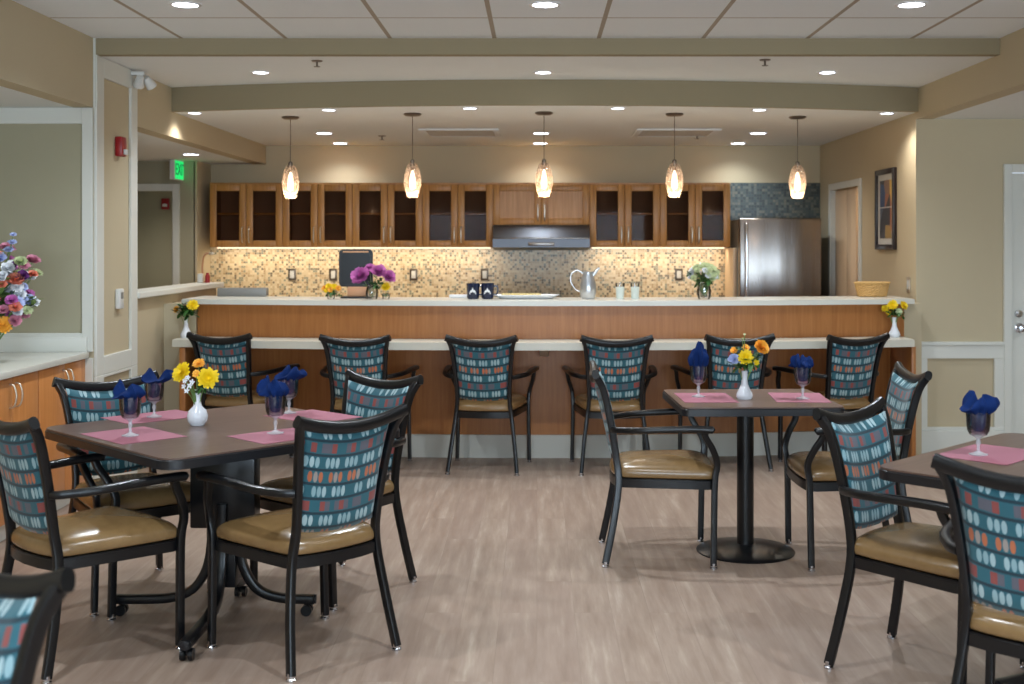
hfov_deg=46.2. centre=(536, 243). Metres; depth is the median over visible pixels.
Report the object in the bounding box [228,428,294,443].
placemat
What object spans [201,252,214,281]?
gooseneck lamp
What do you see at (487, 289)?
mug
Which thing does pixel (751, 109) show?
recessed light
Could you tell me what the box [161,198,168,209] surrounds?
fire alarm strobe
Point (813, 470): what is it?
dining chair
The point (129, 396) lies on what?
napkin
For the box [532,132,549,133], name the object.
recessed light
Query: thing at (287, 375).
napkin
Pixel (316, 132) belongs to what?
recessed light
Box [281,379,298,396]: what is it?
goblet
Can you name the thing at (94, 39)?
trim
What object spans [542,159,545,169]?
socket
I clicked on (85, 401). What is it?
dining chair
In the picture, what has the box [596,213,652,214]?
shelf
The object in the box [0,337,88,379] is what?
countertop
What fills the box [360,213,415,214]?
shelf
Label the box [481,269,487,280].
outlet
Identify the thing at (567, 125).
ceiling
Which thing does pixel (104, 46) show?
ceiling beam
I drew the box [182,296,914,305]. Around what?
countertop
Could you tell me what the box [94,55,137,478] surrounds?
trim
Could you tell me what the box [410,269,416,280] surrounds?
outlet
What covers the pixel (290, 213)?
shelf
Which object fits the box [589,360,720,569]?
dining chair
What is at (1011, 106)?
ceiling
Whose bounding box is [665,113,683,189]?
pendant lamp
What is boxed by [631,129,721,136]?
ceiling vent
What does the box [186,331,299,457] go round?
dining chair
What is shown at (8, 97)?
ceiling
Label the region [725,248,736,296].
panel board
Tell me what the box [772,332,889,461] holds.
dining chair
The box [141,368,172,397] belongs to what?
napkin
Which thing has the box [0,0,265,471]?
wall
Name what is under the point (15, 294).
bouquet
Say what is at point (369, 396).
dining chair
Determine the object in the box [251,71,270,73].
recessed light
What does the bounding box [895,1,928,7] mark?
recessed light
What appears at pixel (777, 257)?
refrigerator
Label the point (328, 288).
bunch
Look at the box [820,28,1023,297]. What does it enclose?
wall
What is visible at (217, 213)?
shelf
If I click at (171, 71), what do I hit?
ceiling
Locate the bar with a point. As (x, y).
(433, 404)
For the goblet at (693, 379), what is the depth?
5.93 m
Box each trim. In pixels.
[0,107,92,477]
[93,38,95,106]
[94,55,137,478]
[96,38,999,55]
[138,184,179,284]
[138,282,223,298]
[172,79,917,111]
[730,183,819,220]
[828,178,861,295]
[1003,164,1023,432]
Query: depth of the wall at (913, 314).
8.47 m
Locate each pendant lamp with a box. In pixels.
[281,116,298,190]
[403,113,421,189]
[535,111,552,188]
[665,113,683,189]
[789,116,805,190]
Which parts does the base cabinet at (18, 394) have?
door, handle, handle, door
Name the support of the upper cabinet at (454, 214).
attached to the wall at (311, 164)
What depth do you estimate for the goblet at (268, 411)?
4.78 m
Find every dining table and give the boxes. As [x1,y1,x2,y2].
[45,404,399,660]
[879,433,1023,683]
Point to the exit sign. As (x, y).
(176, 166)
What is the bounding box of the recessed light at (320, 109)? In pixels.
[320,109,336,110]
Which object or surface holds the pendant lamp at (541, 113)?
hanging from the ceiling at (567, 125)
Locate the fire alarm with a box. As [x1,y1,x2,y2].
[115,136,127,156]
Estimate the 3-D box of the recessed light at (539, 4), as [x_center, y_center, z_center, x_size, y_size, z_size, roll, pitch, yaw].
[0.040,-1.202,6.040,0.164,0.005,0.164,0,0,0]
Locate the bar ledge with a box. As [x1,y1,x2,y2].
[172,336,914,356]
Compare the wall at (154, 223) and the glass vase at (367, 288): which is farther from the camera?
the wall at (154, 223)
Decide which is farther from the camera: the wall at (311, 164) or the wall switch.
the wall at (311, 164)
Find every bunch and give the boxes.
[172,358,219,404]
[173,299,199,323]
[321,283,341,297]
[350,263,395,295]
[381,282,390,296]
[686,262,720,295]
[727,333,768,380]
[882,300,907,322]
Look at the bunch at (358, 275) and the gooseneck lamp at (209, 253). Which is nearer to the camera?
the bunch at (358, 275)
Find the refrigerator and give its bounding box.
[728,218,820,296]
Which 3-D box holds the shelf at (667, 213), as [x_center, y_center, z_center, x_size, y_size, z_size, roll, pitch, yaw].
[1.472,-0.281,11.345,0.616,0.018,0.290,0,0,0]
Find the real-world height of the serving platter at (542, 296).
0.030 m
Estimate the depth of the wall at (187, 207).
11.05 m
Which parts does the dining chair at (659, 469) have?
rail, leg, backrest, leg, armrest, seat frame, seat, armrest, leg, leg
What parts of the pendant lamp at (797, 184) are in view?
cord, bulb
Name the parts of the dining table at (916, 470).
leg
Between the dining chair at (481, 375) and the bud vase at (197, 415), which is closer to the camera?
the bud vase at (197, 415)
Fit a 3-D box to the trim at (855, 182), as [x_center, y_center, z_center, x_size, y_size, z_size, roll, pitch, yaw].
[2.767,0.475,10.575,0.138,2.050,1.090,0,0,0]
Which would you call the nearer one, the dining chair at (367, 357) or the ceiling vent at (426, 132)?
the dining chair at (367, 357)
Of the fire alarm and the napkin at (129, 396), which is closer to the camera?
the napkin at (129, 396)
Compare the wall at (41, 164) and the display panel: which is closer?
the wall at (41, 164)
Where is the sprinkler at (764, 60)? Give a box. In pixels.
[760,59,770,65]
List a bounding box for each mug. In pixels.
[466,283,481,298]
[481,283,498,298]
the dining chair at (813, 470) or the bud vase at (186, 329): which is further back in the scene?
the bud vase at (186, 329)
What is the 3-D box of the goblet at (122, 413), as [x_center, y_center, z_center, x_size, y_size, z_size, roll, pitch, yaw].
[-1.605,0.680,4.735,0.086,0.155,0.086,0,0,0]
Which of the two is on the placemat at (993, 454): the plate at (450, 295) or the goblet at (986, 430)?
the goblet at (986, 430)
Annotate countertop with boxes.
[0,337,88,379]
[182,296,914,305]
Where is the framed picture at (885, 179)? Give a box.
[875,167,896,249]
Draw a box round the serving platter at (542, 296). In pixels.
[494,294,558,298]
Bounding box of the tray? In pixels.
[217,288,268,295]
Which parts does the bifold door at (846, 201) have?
door panel, door panel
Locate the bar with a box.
[179,304,915,457]
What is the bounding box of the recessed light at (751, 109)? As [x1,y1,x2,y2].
[751,109,767,110]
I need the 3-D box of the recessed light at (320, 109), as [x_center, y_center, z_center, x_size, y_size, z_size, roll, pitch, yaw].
[-1.460,-0.939,8.420,0.126,0.005,0.126,0,0,0]
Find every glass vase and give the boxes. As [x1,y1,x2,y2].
[366,285,377,298]
[697,282,710,298]
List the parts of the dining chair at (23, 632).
backrest, rail, leg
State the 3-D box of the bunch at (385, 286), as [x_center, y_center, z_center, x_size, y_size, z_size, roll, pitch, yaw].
[-1.048,0.320,8.361,0.055,0.108,0.074,0,0,39]
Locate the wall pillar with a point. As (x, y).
(116, 96)
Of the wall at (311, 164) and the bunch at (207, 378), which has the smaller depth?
the bunch at (207, 378)
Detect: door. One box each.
[835,188,857,295]
[1012,173,1023,433]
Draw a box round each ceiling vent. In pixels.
[418,129,500,136]
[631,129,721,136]
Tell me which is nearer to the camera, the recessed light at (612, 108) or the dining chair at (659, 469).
the dining chair at (659, 469)
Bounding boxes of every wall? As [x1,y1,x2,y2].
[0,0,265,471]
[0,107,81,332]
[138,161,194,283]
[138,191,171,288]
[164,302,196,410]
[194,161,210,281]
[211,146,819,247]
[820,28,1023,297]
[904,303,921,454]
[911,113,1023,426]
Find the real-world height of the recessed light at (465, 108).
0.005 m
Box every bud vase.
[180,318,190,337]
[187,392,207,425]
[736,370,752,399]
[889,317,899,336]
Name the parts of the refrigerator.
handle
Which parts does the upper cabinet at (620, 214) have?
door, door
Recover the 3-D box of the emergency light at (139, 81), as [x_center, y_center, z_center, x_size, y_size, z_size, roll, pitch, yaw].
[-2.523,-1.041,7.666,0.184,0.112,0.113,0,0,-25]
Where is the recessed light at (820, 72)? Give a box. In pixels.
[817,71,836,73]
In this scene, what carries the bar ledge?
attached to the bar
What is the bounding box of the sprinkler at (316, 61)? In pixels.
[311,60,321,66]
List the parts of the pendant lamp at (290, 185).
cord, bulb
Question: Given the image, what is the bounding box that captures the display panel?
[339,249,372,297]
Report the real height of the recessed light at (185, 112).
0.005 m
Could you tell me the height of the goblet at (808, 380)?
0.155 m
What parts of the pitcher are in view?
handle, spout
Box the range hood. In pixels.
[492,225,589,249]
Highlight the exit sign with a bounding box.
[170,159,183,180]
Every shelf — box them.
[217,213,275,214]
[290,213,345,214]
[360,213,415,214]
[430,213,485,214]
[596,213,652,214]
[667,213,722,214]
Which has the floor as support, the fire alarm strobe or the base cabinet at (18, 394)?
the base cabinet at (18, 394)
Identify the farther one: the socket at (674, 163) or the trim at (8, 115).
the socket at (674, 163)
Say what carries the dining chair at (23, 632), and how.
on the floor
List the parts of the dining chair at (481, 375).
armrest, leg, leg, rail, backrest, seat, seat frame, leg, armrest, leg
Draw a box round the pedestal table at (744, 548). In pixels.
[663,389,844,563]
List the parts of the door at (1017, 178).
handle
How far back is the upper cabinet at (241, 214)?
11.17 m
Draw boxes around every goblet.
[119,397,141,417]
[144,382,163,399]
[265,395,285,414]
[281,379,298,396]
[690,366,706,381]
[794,367,811,383]
[966,413,990,434]
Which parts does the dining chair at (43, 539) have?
leg, rail, backrest, leg, armrest, seat frame, seat, leg, armrest, leg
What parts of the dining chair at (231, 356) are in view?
leg, rail, backrest, seat frame, seat, leg, armrest, leg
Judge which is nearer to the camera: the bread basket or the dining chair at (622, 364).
the dining chair at (622, 364)
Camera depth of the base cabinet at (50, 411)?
6.61 m
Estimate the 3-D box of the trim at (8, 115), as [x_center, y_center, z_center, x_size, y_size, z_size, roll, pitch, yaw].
[-3.021,0.351,7.031,0.839,2.298,0.017,0,0,0]
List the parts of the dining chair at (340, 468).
leg, armrest, seat, leg, seat frame, leg, backrest, rail, leg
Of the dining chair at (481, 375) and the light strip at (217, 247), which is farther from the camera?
the light strip at (217, 247)
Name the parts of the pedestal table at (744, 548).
plate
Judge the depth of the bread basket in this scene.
8.67 m
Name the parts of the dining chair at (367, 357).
armrest, leg, seat, rail, backrest, leg, armrest, leg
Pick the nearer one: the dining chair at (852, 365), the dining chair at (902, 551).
the dining chair at (902, 551)
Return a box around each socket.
[288,161,292,171]
[410,159,414,169]
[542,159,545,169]
[672,159,676,169]
[795,161,799,171]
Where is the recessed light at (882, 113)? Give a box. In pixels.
[878,112,894,114]
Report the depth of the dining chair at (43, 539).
4.27 m
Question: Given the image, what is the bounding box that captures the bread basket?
[853,281,890,296]
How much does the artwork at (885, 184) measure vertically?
0.450 m
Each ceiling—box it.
[0,86,69,106]
[12,0,1023,37]
[101,56,993,87]
[138,132,249,163]
[175,106,915,145]
[934,90,1023,118]
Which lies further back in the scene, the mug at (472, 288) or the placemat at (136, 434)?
the mug at (472, 288)
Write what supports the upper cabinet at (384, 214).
attached to the wall at (311, 164)
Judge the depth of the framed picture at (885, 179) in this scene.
9.27 m
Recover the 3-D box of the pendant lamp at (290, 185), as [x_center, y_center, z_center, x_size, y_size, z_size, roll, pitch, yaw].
[-1.828,-0.639,8.900,0.132,0.606,0.132,0,0,0]
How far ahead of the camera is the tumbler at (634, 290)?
8.34 m
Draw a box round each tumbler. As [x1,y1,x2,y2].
[615,283,624,298]
[630,283,639,298]
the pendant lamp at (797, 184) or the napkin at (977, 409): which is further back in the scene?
the pendant lamp at (797, 184)
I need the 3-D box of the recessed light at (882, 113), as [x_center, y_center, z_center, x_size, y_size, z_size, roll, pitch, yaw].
[2.520,-0.939,8.640,0.126,0.005,0.126,0,0,0]
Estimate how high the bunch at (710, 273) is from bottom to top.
0.242 m
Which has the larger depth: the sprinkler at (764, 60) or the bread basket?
the bread basket
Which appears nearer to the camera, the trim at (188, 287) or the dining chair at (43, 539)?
the dining chair at (43, 539)
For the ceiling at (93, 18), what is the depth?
6.37 m
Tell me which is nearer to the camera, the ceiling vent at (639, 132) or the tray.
the tray
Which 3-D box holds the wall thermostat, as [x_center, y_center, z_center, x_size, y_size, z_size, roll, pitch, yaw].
[-2.583,0.340,7.430,0.032,0.124,0.080,0,0,0]
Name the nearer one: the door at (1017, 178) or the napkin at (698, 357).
the napkin at (698, 357)
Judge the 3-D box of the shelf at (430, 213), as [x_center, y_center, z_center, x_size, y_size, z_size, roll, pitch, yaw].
[-0.737,-0.281,11.345,0.616,0.018,0.290,0,0,0]
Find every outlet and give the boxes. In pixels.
[288,269,295,280]
[329,269,336,280]
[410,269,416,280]
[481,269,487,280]
[675,269,682,280]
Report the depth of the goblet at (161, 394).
5.23 m
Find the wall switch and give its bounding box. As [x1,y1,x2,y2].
[907,277,909,292]
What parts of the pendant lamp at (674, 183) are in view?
cord, bulb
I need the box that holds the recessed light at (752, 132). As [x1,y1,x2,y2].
[749,132,766,133]
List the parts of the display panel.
panel, plate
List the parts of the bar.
panel, panel, panel, board, panel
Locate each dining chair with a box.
[0,417,188,683]
[0,567,75,683]
[52,370,207,616]
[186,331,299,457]
[196,403,407,682]
[250,368,423,610]
[318,334,418,474]
[443,334,538,475]
[562,335,656,475]
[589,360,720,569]
[670,333,775,471]
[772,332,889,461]
[782,361,931,571]
[812,396,1023,683]
[931,453,1023,683]
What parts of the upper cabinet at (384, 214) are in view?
door, door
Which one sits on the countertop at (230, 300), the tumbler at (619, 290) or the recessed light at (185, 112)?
the tumbler at (619, 290)
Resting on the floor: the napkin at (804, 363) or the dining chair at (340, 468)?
the dining chair at (340, 468)
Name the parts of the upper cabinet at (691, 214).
door, handle, door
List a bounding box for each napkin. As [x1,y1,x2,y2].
[111,379,145,414]
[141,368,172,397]
[256,375,289,412]
[274,365,306,394]
[688,341,708,379]
[788,354,813,381]
[960,390,999,431]
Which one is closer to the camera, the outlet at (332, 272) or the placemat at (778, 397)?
the placemat at (778, 397)
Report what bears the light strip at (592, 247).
attached to the upper cabinet at (620, 214)
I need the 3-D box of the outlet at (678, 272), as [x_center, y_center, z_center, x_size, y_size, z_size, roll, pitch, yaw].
[1.361,0.295,11.501,0.074,0.114,0.012,0,0,0]
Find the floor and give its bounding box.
[0,454,1023,683]
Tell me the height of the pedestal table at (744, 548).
0.741 m
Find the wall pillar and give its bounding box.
[89,79,128,478]
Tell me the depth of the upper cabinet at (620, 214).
11.17 m
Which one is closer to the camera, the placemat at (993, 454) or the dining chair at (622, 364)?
the placemat at (993, 454)
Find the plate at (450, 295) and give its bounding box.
[449,294,466,297]
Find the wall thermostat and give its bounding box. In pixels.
[115,289,123,308]
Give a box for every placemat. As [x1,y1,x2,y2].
[81,426,186,444]
[101,410,187,423]
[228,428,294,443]
[263,409,360,420]
[674,393,738,402]
[767,392,831,402]
[933,443,1023,464]
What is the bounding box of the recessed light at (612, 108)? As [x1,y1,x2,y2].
[609,107,625,109]
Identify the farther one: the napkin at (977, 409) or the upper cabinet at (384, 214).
the upper cabinet at (384, 214)
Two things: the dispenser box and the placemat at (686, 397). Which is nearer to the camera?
the placemat at (686, 397)
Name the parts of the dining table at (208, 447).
leg, leg, leg, leg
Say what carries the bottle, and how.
on the trim at (188, 287)
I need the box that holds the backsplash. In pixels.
[211,247,724,296]
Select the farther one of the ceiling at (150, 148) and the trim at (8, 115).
the ceiling at (150, 148)
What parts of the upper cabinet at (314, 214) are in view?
door, door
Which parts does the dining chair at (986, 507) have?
armrest, leg, rail, backrest, leg, seat frame, seat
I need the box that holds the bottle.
[205,273,209,282]
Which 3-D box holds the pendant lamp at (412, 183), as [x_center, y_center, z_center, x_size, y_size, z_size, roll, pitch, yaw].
[-0.901,-0.639,8.680,0.132,0.606,0.132,0,0,0]
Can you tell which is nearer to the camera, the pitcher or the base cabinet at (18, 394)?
the base cabinet at (18, 394)
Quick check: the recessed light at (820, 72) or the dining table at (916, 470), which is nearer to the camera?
the dining table at (916, 470)
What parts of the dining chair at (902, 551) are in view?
leg, rail, backrest, leg, armrest, seat frame, seat, leg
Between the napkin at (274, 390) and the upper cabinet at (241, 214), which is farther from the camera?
the upper cabinet at (241, 214)
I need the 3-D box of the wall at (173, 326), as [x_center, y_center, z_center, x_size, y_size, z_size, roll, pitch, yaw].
[-2.507,0.961,8.590,0.225,1.079,0.320,0,0,0]
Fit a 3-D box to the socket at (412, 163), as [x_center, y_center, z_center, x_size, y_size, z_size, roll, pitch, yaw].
[-0.901,-0.571,8.680,0.036,0.080,0.036,0,0,0]
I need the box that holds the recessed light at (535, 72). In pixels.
[533,71,552,73]
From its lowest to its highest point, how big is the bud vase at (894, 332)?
0.138 m
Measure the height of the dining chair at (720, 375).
0.916 m
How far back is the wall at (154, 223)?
12.90 m
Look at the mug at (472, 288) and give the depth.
8.32 m
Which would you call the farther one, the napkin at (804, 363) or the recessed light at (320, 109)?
the recessed light at (320, 109)
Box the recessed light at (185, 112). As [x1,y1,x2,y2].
[185,112,202,113]
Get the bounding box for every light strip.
[217,247,490,248]
[592,247,724,248]
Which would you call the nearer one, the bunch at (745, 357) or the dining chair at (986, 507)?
the dining chair at (986, 507)
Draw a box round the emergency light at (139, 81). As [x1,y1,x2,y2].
[131,71,156,89]
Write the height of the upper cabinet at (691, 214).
0.601 m
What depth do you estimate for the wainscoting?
8.57 m
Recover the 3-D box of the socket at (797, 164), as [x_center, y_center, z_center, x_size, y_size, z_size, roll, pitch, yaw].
[1.928,-0.571,8.880,0.036,0.080,0.036,0,0,0]
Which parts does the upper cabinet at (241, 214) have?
door, door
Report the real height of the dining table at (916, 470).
0.741 m
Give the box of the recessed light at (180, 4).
[168,1,201,7]
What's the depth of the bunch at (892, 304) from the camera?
8.34 m
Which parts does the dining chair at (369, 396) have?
leg, seat, seat frame, leg, leg, backrest, rail, armrest, leg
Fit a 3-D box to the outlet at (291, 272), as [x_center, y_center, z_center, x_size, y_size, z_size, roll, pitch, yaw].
[-2.348,0.295,11.501,0.074,0.114,0.012,0,0,0]
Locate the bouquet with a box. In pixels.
[0,232,42,338]
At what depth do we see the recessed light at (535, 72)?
7.76 m
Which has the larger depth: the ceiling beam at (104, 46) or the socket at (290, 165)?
the socket at (290, 165)
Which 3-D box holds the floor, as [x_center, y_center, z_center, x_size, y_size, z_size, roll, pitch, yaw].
[0.900,1.550,5.050,10.600,0.100,16.300,0,0,0]
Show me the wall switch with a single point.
(908, 278)
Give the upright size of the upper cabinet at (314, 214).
0.601 m
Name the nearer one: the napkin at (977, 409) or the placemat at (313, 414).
the napkin at (977, 409)
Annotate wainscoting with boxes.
[922,342,1004,453]
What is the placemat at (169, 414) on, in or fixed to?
on the dining table at (208, 447)
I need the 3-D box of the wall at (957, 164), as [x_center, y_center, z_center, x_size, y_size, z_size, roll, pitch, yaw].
[4.408,0.153,8.660,3.384,2.694,0.120,0,0,0]
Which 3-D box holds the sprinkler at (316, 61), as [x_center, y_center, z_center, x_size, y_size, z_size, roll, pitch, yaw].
[-1.336,-1.093,7.288,0.070,0.038,0.070,0,0,0]
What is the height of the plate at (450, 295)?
0.022 m
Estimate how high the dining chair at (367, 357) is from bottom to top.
0.916 m
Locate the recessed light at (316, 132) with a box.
[315,132,333,133]
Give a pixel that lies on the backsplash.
(440, 272)
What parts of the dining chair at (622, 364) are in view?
leg, armrest, leg, seat, seat frame, backrest, rail, leg, leg, armrest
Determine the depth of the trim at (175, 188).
11.02 m
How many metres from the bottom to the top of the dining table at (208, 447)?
0.741 m
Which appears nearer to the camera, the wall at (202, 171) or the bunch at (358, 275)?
the bunch at (358, 275)
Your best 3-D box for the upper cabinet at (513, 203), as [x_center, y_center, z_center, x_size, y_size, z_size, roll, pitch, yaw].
[0.040,-0.371,11.314,0.897,0.393,0.386,0,0,0]
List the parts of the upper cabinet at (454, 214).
door, handle, door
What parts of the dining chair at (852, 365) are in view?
leg, armrest, leg, seat, backrest, rail, leg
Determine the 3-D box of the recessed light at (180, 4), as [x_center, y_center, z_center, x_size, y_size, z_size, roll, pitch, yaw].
[-1.770,-1.202,6.040,0.164,0.005,0.164,0,0,0]
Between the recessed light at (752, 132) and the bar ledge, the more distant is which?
the recessed light at (752, 132)
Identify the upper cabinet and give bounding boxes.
[210,183,282,246]
[283,183,352,246]
[353,183,422,246]
[423,183,492,246]
[493,183,588,224]
[589,183,659,246]
[660,183,729,246]
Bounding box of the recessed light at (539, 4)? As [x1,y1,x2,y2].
[529,1,560,7]
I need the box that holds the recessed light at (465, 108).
[461,107,478,109]
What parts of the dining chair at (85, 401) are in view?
leg, armrest, leg, rail, backrest, seat frame, seat, leg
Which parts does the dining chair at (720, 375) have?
leg, armrest, leg, backrest, rail, leg, armrest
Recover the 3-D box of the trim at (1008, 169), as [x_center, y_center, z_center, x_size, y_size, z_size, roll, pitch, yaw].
[3.874,0.465,8.585,1.072,2.070,0.030,0,0,0]
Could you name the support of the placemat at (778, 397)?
on the pedestal table at (744, 548)
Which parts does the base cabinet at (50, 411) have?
door, door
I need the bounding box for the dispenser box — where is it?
[197,274,203,282]
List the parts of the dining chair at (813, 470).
leg, seat, seat frame, leg, armrest, leg, backrest, rail, leg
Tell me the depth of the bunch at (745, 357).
5.85 m
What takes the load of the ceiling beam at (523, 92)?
attached to the wall at (957, 164)
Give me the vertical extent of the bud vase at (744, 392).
0.138 m
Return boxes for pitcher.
[570,267,599,298]
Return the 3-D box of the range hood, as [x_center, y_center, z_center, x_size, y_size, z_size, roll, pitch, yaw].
[0.040,-0.055,11.258,0.897,0.235,0.497,0,0,0]
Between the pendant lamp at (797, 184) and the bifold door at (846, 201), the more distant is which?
the bifold door at (846, 201)
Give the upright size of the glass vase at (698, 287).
0.120 m
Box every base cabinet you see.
[0,371,37,541]
[38,359,84,509]
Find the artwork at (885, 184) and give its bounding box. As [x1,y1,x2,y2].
[880,179,890,237]
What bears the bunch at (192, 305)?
in the bud vase at (186, 329)
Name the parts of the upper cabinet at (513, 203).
door, door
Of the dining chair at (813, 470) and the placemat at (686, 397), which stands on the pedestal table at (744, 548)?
the placemat at (686, 397)
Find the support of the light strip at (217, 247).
attached to the upper cabinet at (314, 214)

